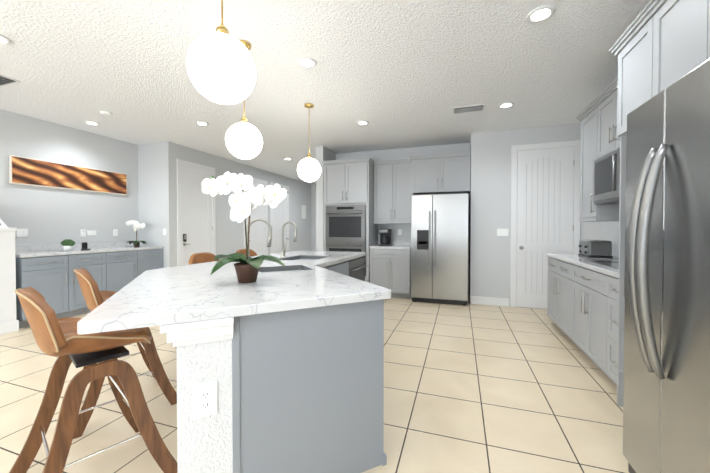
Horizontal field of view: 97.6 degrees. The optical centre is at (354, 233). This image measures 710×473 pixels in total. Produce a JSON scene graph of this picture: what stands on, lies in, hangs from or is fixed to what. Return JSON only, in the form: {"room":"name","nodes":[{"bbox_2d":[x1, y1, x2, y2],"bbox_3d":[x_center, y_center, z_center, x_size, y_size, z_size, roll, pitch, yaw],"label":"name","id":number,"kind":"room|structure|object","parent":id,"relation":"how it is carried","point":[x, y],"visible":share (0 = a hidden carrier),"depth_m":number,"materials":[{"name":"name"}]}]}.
{"room":"kitchen","nodes":[
{"label":"kitchen","id":0,"kind":"room"},
{"bbox_2d":[0,218,18,334],"bbox_3d":[-4.904,-0.007,3.922,1.700,2.368,0.195,0,1,19],"label":"wall","id":1,"kind":"structure","parent":0,"point":[9,322],"depth_m":3.67,"materials":[{"name":"white paint"}]},
{"bbox_2d":[0,109,138,244],"bbox_3d":[-4.893,-0.241,5.126,1.150,2.800,2.150,0,1,19],"label":"wall","id":2,"kind":"structure","parent":0,"point":[45,215],"depth_m":4.71,"materials":[{"name":"grey paint"}]},
{"bbox_2d":[16,229,27,236],"bbox_3d":[-4.570,-0.008,4.266,0.009,0.115,0.121,0,1,19],"label":"outlet","id":3,"kind":"object","parent":2,"relation":"attached to","point":[24,232],"depth_m":4.27,"materials":[{"name":"white plastic"}]},
{"bbox_2d":[9,155,126,194],"bbox_3d":[-4.351,-0.867,4.861,0.036,0.380,1.530,0,1,19],"label":"framed picture","id":4,"kind":"object","parent":2,"relation":"attached to","point":[32,172],"visible":1,"depth_m":4.68,"materials":[{"name":"beige wood"}]},
{"bbox_2d":[15,240,138,251],"bbox_3d":[-4.351,0.193,4.901,0.020,0.100,1.935,0,1,19],"label":"backsplash","id":5,"kind":"structure","parent":2,"relation":"attached to","point":[107,244],"depth_m":4.67,"materials":[{"name":"white stone"}]},
{"bbox_2d":[80,229,85,236],"bbox_3d":[-4.336,-0.008,4.958,0.010,0.115,0.075,0,1,19],"label":"outlet","id":6,"kind":"object","parent":2,"relation":"attached to","point":[82,231],"depth_m":4.96,"materials":[{"name":"white plastic"}]},
{"bbox_2d":[87,230,95,234],"bbox_3d":[-4.300,-0.010,5.078,0.004,0.080,0.130,0,1,19],"label":"outlet","id":7,"kind":"object","parent":2,"relation":"attached to","point":[89,232],"depth_m":5.07,"materials":[{"name":"white plastic"}]},
{"bbox_2d":[113,229,117,235],"bbox_3d":[-4.180,-0.015,5.422,0.010,0.115,0.075,0,1,19],"label":"outlet","id":8,"kind":"object","parent":2,"relation":"attached to","point":[115,231],"depth_m":5.42,"materials":[{"name":"white plastic"}]},
{"bbox_2d":[138,142,162,245],"bbox_3d":[-3.745,-0.250,5.795,0.600,2.800,0.150,0,1,19],"label":"wall","id":9,"kind":"structure","parent":0,"point":[150,199],"depth_m":5.71,"materials":[{"name":"grey paint"}]},
{"bbox_2d":[162,141,310,267],"bbox_3d":[-2.464,-0.288,8.423,0.150,2.800,5.950,0,1,19],"label":"wall","id":10,"kind":"structure","parent":0,"point":[229,236],"depth_m":6.87,"materials":[{"name":"grey paint"}]},
{"bbox_2d":[177,159,215,265],"bbox_3d":[-3.108,-0.118,6.173,0.063,2.525,0.940,0,1,19],"label":"entry door","id":11,"kind":"structure","parent":10,"relation":"in","point":[196,223],"depth_m":6.09,"materials":[{"name":"white wood"}]},
{"bbox_2d":[243,175,267,255],"bbox_3d":[-2.498,-0.144,7.957,0.080,2.525,0.990,0,1,19],"label":"hall door","id":12,"kind":"structure","parent":10,"relation":"in","point":[258,235],"depth_m":8.06,"materials":[{"name":"white wood"}]},
{"bbox_2d":[270,182,288,253],"bbox_3d":[-2.144,-0.160,9.009,0.080,2.525,0.990,0,1,19],"label":"hall door","id":13,"kind":"structure","parent":10,"relation":"in","point":[279,215],"depth_m":9.00,"materials":[{"name":"white wood"}]},
{"bbox_2d":[302,205,305,218],"bbox_3d":[-1.711,-0.717,10.406,0.004,0.440,0.300,0,1,19],"label":"sign","id":14,"kind":"object","parent":10,"relation":"attached to","point":[303,211],"visible":1,"depth_m":10.41,"materials":[{"name":"white plastic"}]},
{"bbox_2d":[311,184,315,250],"bbox_3d":[-0.406,-0.321,10.632,2.340,2.800,0.150,0,1,19],"label":"wall","id":15,"kind":"structure","parent":0,"point":[313,217],"depth_m":10.90,"materials":[{"name":"grey paint"}]},
{"bbox_2d":[0,296,628,472],"bbox_3d":[-1.284,1.226,3.959,8.750,0.100,13.700,0,1,19],"label":"floor","id":16,"kind":"structure","parent":0,"point":[472,388],"depth_m":2.22,"materials":[{"name":"tile"}]},
{"bbox_2d":[15,252,110,327],"bbox_3d":[-4.210,0.730,4.387,0.615,0.880,1.019,0,1,19],"label":"base cabinet","id":17,"kind":"object","parent":16,"relation":"on","point":[46,272],"depth_m":4.20,"materials":[{"name":"grey wood"}]},
{"bbox_2d":[15,244,162,255],"bbox_3d":[-4.063,0.264,4.805,0.627,0.040,1.935,0,1,19],"label":"countertop","id":18,"kind":"structure","parent":17,"relation":"on","point":[54,251],"depth_m":4.51,"materials":[{"name":"white stone"}]},
{"bbox_2d":[60,239,74,250],"bbox_3d":[-4.167,0.165,4.524,0.162,0.163,0.144,0,1,19],"label":"boxwood plant","id":19,"kind":"object","parent":18,"relation":"on","point":[67,244],"visible":1,"depth_m":4.48,"materials":[{"name":"green plant"}]},
{"bbox_2d":[81,242,90,249],"bbox_3d":[-4.036,0.191,4.654,0.080,0.109,0.090,0,1,19],"label":"dock","id":20,"kind":"object","parent":18,"relation":"on","point":[84,246],"visible":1,"depth_m":4.65,"materials":[{"name":"black plastic"}]},
{"bbox_2d":[126,220,146,246],"bbox_3d":[-3.826,-0.003,5.449,0.399,0.473,0.337,0,1,19],"label":"orchid","id":21,"kind":"object","parent":18,"relation":"on","point":[136,226],"visible":1,"depth_m":5.42,"materials":[{"name":"white plant"}]},
{"bbox_2d":[9,287,176,472],"bbox_3d":[-1.286,0.732,1.529,0.550,0.986,0.596,1,1,41],"label":"stool","id":22,"kind":"object","parent":16,"relation":"on","point":[63,341],"visible":0.9,"depth_m":1.45,"materials":[{"name":"brown wood"}]},
{"bbox_2d":[73,268,176,438],"bbox_3d":[-1.642,0.722,2.201,0.596,0.986,0.550,-1,1,-43],"label":"stool","id":23,"kind":"object","parent":16,"relation":"on","point":[94,297],"visible":0.56,"depth_m":1.98,"materials":[{"name":"brown wood"}]},
{"bbox_2d":[111,248,162,291],"bbox_3d":[-3.922,0.718,5.242,0.615,0.880,1.018,0,1,19],"label":"base cabinet","id":24,"kind":"object","parent":16,"relation":"on","point":[125,266],"depth_m":5.09,"materials":[{"name":"grey wood"}]},
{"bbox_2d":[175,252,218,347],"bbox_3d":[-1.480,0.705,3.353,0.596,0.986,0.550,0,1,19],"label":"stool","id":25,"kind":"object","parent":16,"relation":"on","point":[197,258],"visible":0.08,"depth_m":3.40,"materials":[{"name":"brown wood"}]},
{"bbox_2d":[236,249,256,256],"bbox_3d":[-1.244,0.696,3.990,0.596,0.986,0.550,0,1,19],"label":"stool","id":26,"kind":"object","parent":16,"relation":"on","point":[251,252],"visible":0.08,"depth_m":4.11,"materials":[{"name":"brown leather"}]},
{"bbox_2d":[176,258,386,472],"bbox_3d":[-0.318,0.756,2.680,1.593,0.879,3.115,0,1,19],"label":"kitchen island","id":27,"kind":"object","parent":16,"relation":"on","point":[233,417],"depth_m":1.40,"materials":[{"name":"wood"}]},
{"bbox_2d":[77,250,390,373],"bbox_3d":[-0.471,0.310,2.650,1.918,0.070,3.338,0,1,19],"label":"island countertop","id":28,"kind":"structure","parent":27,"relation":"on","point":[299,322],"depth_m":1.43,"materials":[{"name":"white stone"}]},
{"bbox_2d":[202,172,287,282],"bbox_3d":[-0.654,-0.042,1.852,0.552,0.654,0.439,0,1,19],"label":"orchid","id":29,"kind":"object","parent":28,"relation":"on","point":[246,266],"visible":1,"depth_m":1.82,"materials":[{"name":"white plant"}]},
{"bbox_2d":[246,218,272,261],"bbox_3d":[-0.747,0.081,2.370,0.177,0.396,0.163,0,1,19],"label":"faucet","id":30,"kind":"object","parent":28,"relation":"on","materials":[{"name":"silver metal"}]},
{"bbox_2d":[277,222,296,257],"bbox_3d":[-0.729,0.066,3.453,0.213,0.396,0.087,0,1,19],"label":"faucet","id":31,"kind":"object","parent":28,"relation":"on","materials":[{"name":"silver metal"}]},
{"bbox_2d":[323,160,377,282],"bbox_3d":[-0.072,-0.086,6.035,0.889,2.464,0.685,0,1,19],"label":"tall cabinet","id":32,"kind":"object","parent":16,"relation":"on","point":[345,182],"depth_m":5.69,"materials":[{"name":"grey wood"}]},
{"bbox_2d":[326,205,365,275],"bbox_3d":[-0.190,0.125,5.687,0.794,1.292,0.096,0,1,19],"label":"double oven","id":33,"kind":"object","parent":32,"relation":"in","point":[345,228],"visible":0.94,"depth_m":5.68,"materials":[{"name":"silver metal"}]},
{"bbox_2d":[370,248,411,298],"bbox_3d":[0.708,0.710,5.803,0.735,0.880,0.620,0,1,19],"label":"base cabinet","id":34,"kind":"object","parent":16,"relation":"on","point":[390,268],"depth_m":5.50,"materials":[{"name":"grey wood"}]},
{"bbox_2d":[370,244,410,247],"bbox_3d":[0.711,0.250,5.800,0.742,0.040,0.640,0,1,19],"label":"countertop","id":35,"kind":"structure","parent":34,"relation":"on","point":[371,245],"depth_m":5.58,"materials":[{"name":"white stone"}]},
{"bbox_2d":[378,229,390,245],"bbox_3d":[0.585,0.069,5.918,0.232,0.315,0.243,0,1,19],"label":"coffee maker","id":36,"kind":"object","parent":35,"relation":"on","point":[385,237],"visible":1,"depth_m":5.83,"materials":[{"name":"black plastic"}]},
{"bbox_2d":[411,193,468,305],"bbox_3d":[1.487,0.250,5.420,0.902,1.810,0.835,0,1,19],"label":"fridge","id":37,"kind":"object","parent":16,"relation":"on","point":[439,248],"visible":1,"depth_m":5.07,"materials":[{"name":"silver metal"}]},
{"bbox_2d":[547,256,566,334],"bbox_3d":[2.643,0.743,3.496,0.605,0.880,0.978,0,1,19],"label":"base cabinet","id":38,"kind":"object","parent":16,"relation":"on","point":[557,269],"depth_m":3.64,"materials":[{"name":"grey wood"}]},
{"bbox_2d":[567,260,598,366],"bbox_3d":[2.387,0.754,2.736,0.605,0.880,0.858,0,1,19],"label":"base cabinet","id":39,"kind":"object","parent":16,"relation":"on","point":[582,283],"depth_m":2.86,"materials":[{"name":"grey wood"}]},
{"bbox_2d":[599,272,624,406],"bbox_3d":[2.179,0.763,2.116,0.605,0.880,0.566,0,1,19],"label":"base cabinet","id":40,"kind":"object","parent":16,"relation":"on","point":[611,288],"depth_m":2.34,"materials":[{"name":"grey wood"}]},
{"bbox_2d":[547,253,624,279],"bbox_3d":[2.366,0.295,2.675,0.616,0.040,2.722,0,1,19],"label":"countertop","id":41,"kind":"structure","parent":40,"relation":"on","point":[575,258],"depth_m":2.90,"materials":[{"name":"white stone"}]},
{"bbox_2d":[578,240,612,257],"bbox_3d":[2.708,0.169,3.518,0.237,0.186,0.304,0,1,19],"label":"toaster","id":42,"kind":"object","parent":41,"relation":"on","point":[596,248],"visible":1,"depth_m":3.39,"materials":[{"name":"silver metal"}]},
{"bbox_2d":[585,260,618,268],"bbox_3d":[2.392,0.271,2.655,0.500,0.007,0.760,0,1,19],"label":"glass cooktop","id":43,"kind":"object","parent":41,"relation":"in","point":[612,263],"visible":0.17,"depth_m":2.82,"materials":[{"name":"black glass"}]},
{"bbox_2d":[623,58,709,472],"bbox_3d":[1.596,0.309,1.018,1.004,1.820,0.902,0,1,19],"label":"fridge","id":44,"kind":"object","parent":16,"relation":"on","point":[666,411],"visible":1,"depth_m":1.24,"materials":[{"name":"silver metal"}]},
{"bbox_2d":[0,0,649,183],"bbox_3d":[-1.284,-1.673,3.917,8.750,0.100,13.700,0,1,19],"label":"ceiling","id":45,"kind":"structure","parent":0,"point":[397,74],"depth_m":3.03,"materials":[{"name":"white paint"}]},
{"bbox_2d":[0,34,10,43],"bbox_3d":[-2.900,-1.597,2.555,0.169,0.012,0.094,0,1,19],"label":"recessed light","id":46,"kind":"object","parent":45,"relation":"in","point":[3,40],"depth_m":2.57,"materials":[{"name":"white"}]},
{"bbox_2d":[0,75,20,86],"bbox_3d":[-3.668,-1.596,3.223,0.356,0.034,0.147,0,1,19],"label":"ceiling vent","id":47,"kind":"object","parent":45,"relation":"in","point":[5,81],"depth_m":3.28,"materials":[{"name":"white metal"}]},
{"bbox_2d":[84,121,99,124],"bbox_3d":[-3.868,-1.627,4.564,0.201,0.012,0.158,0,1,19],"label":"recessed light","id":48,"kind":"object","parent":45,"relation":"in","point":[87,122],"depth_m":4.58,"materials":[{"name":"white plastic"}]},
{"bbox_2d":[100,111,112,115],"bbox_3d":[-3.302,-1.609,4.125,0.204,0.034,0.146,0,1,19],"label":"recessed light","id":49,"kind":"object","parent":45,"relation":"in","point":[106,113],"depth_m":4.15,"materials":[{"name":"white plastic"}]},
{"bbox_2d":[195,121,208,125],"bbox_3d":[-2.251,-1.627,4.579,0.180,0.012,0.185,0,1,19],"label":"recessed light","id":50,"kind":"object","parent":45,"relation":"in","point":[202,123],"depth_m":4.60,"materials":[{"name":"white"}]},
{"bbox_2d":[186,0,255,104],"bbox_3d":[-0.622,-1.102,1.455,0.300,0.969,0.300,0,1,19],"label":"pendant light","id":51,"kind":"object","parent":45,"relation":"hanging from","point":[221,69],"visible":1,"depth_m":1.36,"materials":[{"name":"white glass"}]},
{"bbox_2d":[225,40,262,158],"bbox_3d":[-0.941,-1.119,2.638,0.300,0.969,0.300,0,1,19],"label":"pendant light","id":52,"kind":"object","parent":45,"relation":"hanging from","point":[243,139],"visible":0.94,"depth_m":2.55,"materials":[{"name":"white glass"}]},
{"bbox_2d":[297,57,315,67],"bbox_3d":[-0.452,-1.603,2.906,0.175,0.012,0.190,0,1,19],"label":"recessed light","id":53,"kind":"object","parent":45,"relation":"in","point":[305,62],"depth_m":2.92,"materials":[{"name":"white"}]},
{"bbox_2d":[297,103,320,181],"bbox_3d":[-0.580,-1.138,3.930,0.300,0.969,0.300,0,1,19],"label":"pendant light","id":54,"kind":"object","parent":45,"relation":"hanging from","point":[308,168],"visible":1,"depth_m":3.84,"materials":[{"name":"white glass"}]},
{"bbox_2d":[357,120,368,124],"bbox_3d":[0.113,-1.626,4.547,0.166,0.012,0.187,0,1,19],"label":"recessed light","id":55,"kind":"object","parent":45,"relation":"in","point":[362,122],"depth_m":4.56,"materials":[{"name":"white"}]},
{"bbox_2d":[452,104,485,113],"bbox_3d":[1.451,-1.607,3.975,0.392,0.034,0.229,0,1,19],"label":"ceiling vent","id":56,"kind":"object","parent":45,"relation":"in","point":[473,108],"depth_m":4.02,"materials":[{"name":"white metal"}]},
{"bbox_2d":[498,102,513,108],"bbox_3d":[1.902,-1.617,3.914,0.170,0.012,0.202,0,1,19],"label":"recessed light","id":57,"kind":"object","parent":45,"relation":"in","point":[508,104],"depth_m":3.92,"materials":[{"name":"white plastic"}]},
{"bbox_2d":[526,5,554,22],"bbox_3d":[1.344,-1.593,2.250,0.175,0.012,0.189,0,1,19],"label":"recessed light","id":58,"kind":"object","parent":45,"relation":"in","point":[540,13],"depth_m":2.25,"materials":[{"name":"white plastic"}]},
{"bbox_2d":[316,146,335,250],"bbox_3d":[0.084,-0.285,8.188,0.150,2.800,4.770,0,1,19],"label":"wall","id":59,"kind":"structure","parent":0,"point":[323,153],"depth_m":5.93,"materials":[{"name":"grey paint"}]},
{"bbox_2d":[336,143,469,295],"bbox_3d":[1.527,-0.253,5.956,4.310,2.800,0.180,0,1,19],"label":"wall","id":60,"kind":"structure","parent":0,"point":[392,154],"depth_m":6.05,"materials":[{"name":"grey paint"}]},
{"bbox_2d":[374,160,410,223],"bbox_3d":[0.757,-0.769,5.926,0.735,1.094,0.345,0,1,19],"label":"upper cabinet","id":61,"kind":"object","parent":60,"relation":"attached to","point":[383,191],"depth_m":5.76,"materials":[{"name":"grey wood"}]},
{"bbox_2d":[378,240,410,243],"bbox_3d":[0.810,0.175,6.093,0.742,0.100,0.020,0,1,19],"label":"backsplash","id":62,"kind":"structure","parent":60,"relation":"attached to","point":[392,241],"depth_m":6.06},
{"bbox_2d":[410,152,469,195],"bbox_3d":[1.534,-1.009,5.544,0.970,0.604,0.565,0,1,19],"label":"upper cabinet","id":63,"kind":"object","parent":60,"relation":"attached to","point":[428,174],"depth_m":5.28,"materials":[{"name":"grey wood"}]},
{"bbox_2d":[469,138,470,298],"bbox_3d":[2.076,-0.245,5.439,0.120,2.800,0.450,0,1,19],"label":"wall","id":64,"kind":"structure","parent":0,"point":[469,229],"depth_m":5.25,"materials":[{"name":"grey paint"}]},
{"bbox_2d":[470,123,580,308],"bbox_3d":[2.649,-0.238,4.930,1.530,2.800,0.150,0,1,19],"label":"wall","id":65,"kind":"structure","parent":0,"point":[490,215],"depth_m":4.99,"materials":[{"name":"grey paint"}]},
{"bbox_2d":[470,296,508,306],"bbox_3d":[2.172,1.096,5.023,0.580,0.130,0.014,0,1,19],"label":"baseboard","id":66,"kind":"structure","parent":65,"relation":"attached to","point":[493,301],"depth_m":5.01,"materials":[{"name":"white wood"}]},
{"bbox_2d":[497,229,508,235],"bbox_3d":[2.353,-0.018,4.947,0.167,0.115,0.008,0,1,19],"label":"light switch","id":67,"kind":"object","parent":65,"relation":"attached to","point":[500,232],"depth_m":4.94,"materials":[{"name":"white plastic"}]},
{"bbox_2d":[510,140,580,308],"bbox_3d":[2.891,-0.107,4.727,0.930,2.545,0.080,0,1,19],"label":"pantry door","id":68,"kind":"structure","parent":65,"relation":"in","point":[545,188],"depth_m":4.78,"materials":[{"name":"white wood"}]},
{"bbox_2d":[580,221,618,256],"bbox_3d":[2.146,-0.177,0.726,0.200,2.800,9.800,0,1,19],"label":"wall","id":69,"kind":"structure","parent":0,"point":[608,230],"depth_m":3.88,"materials":[{"name":"grey paint"}]},
{"bbox_2d":[579,104,625,219],"bbox_3d":[2.655,-0.720,3.211,0.415,1.114,0.450,0,1,19],"label":"upper cabinet","id":70,"kind":"object","parent":69,"relation":"attached to","point":[589,210],"depth_m":3.22,"materials":[{"name":"grey wood"}]},
{"bbox_2d":[595,88,626,159],"bbox_3d":[2.462,-0.997,2.634,0.415,0.544,0.760,0,1,19],"label":"upper cabinet","id":71,"kind":"object","parent":69,"relation":"attached to","point":[605,106],"depth_m":2.89,"materials":[{"name":"grey wood"}]},
{"bbox_2d":[593,147,619,203],"bbox_3d":[2.425,-0.500,2.653,0.484,0.440,0.756,0,1,19],"label":"over-the-range microwave","id":72,"kind":"object","parent":71,"relation":"attached to","point":[606,182],"visible":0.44,"depth_m":2.79,"materials":[{"name":"silver metal"}]},
{"bbox_2d":[611,20,642,139],"bbox_3d":[2.057,-0.960,1.824,0.665,0.594,0.473,0,1,19],"label":"upper cabinet","id":73,"kind":"object","parent":69,"relation":"attached to","point":[629,82],"depth_m":2.03,"materials":[{"name":"grey wood"}]},
{"bbox_2d":[643,0,690,102],"bbox_3d":[1.934,-0.955,1.459,0.665,0.594,0.531,0,1,19],"label":"upper cabinet","id":74,"kind":"object","parent":69,"relation":"attached to","point":[658,46],"depth_m":1.66,"materials":[{"name":"grey wood"}]},
{"bbox_2d":[691,0,709,70],"bbox_3d":[1.802,-0.949,1.065,0.665,0.594,0.531,0,1,19],"label":"upper cabinet","id":75,"kind":"object","parent":69,"relation":"attached to","point":[700,9],"depth_m":1.41,"materials":[{"name":"grey wood"}]}
]}

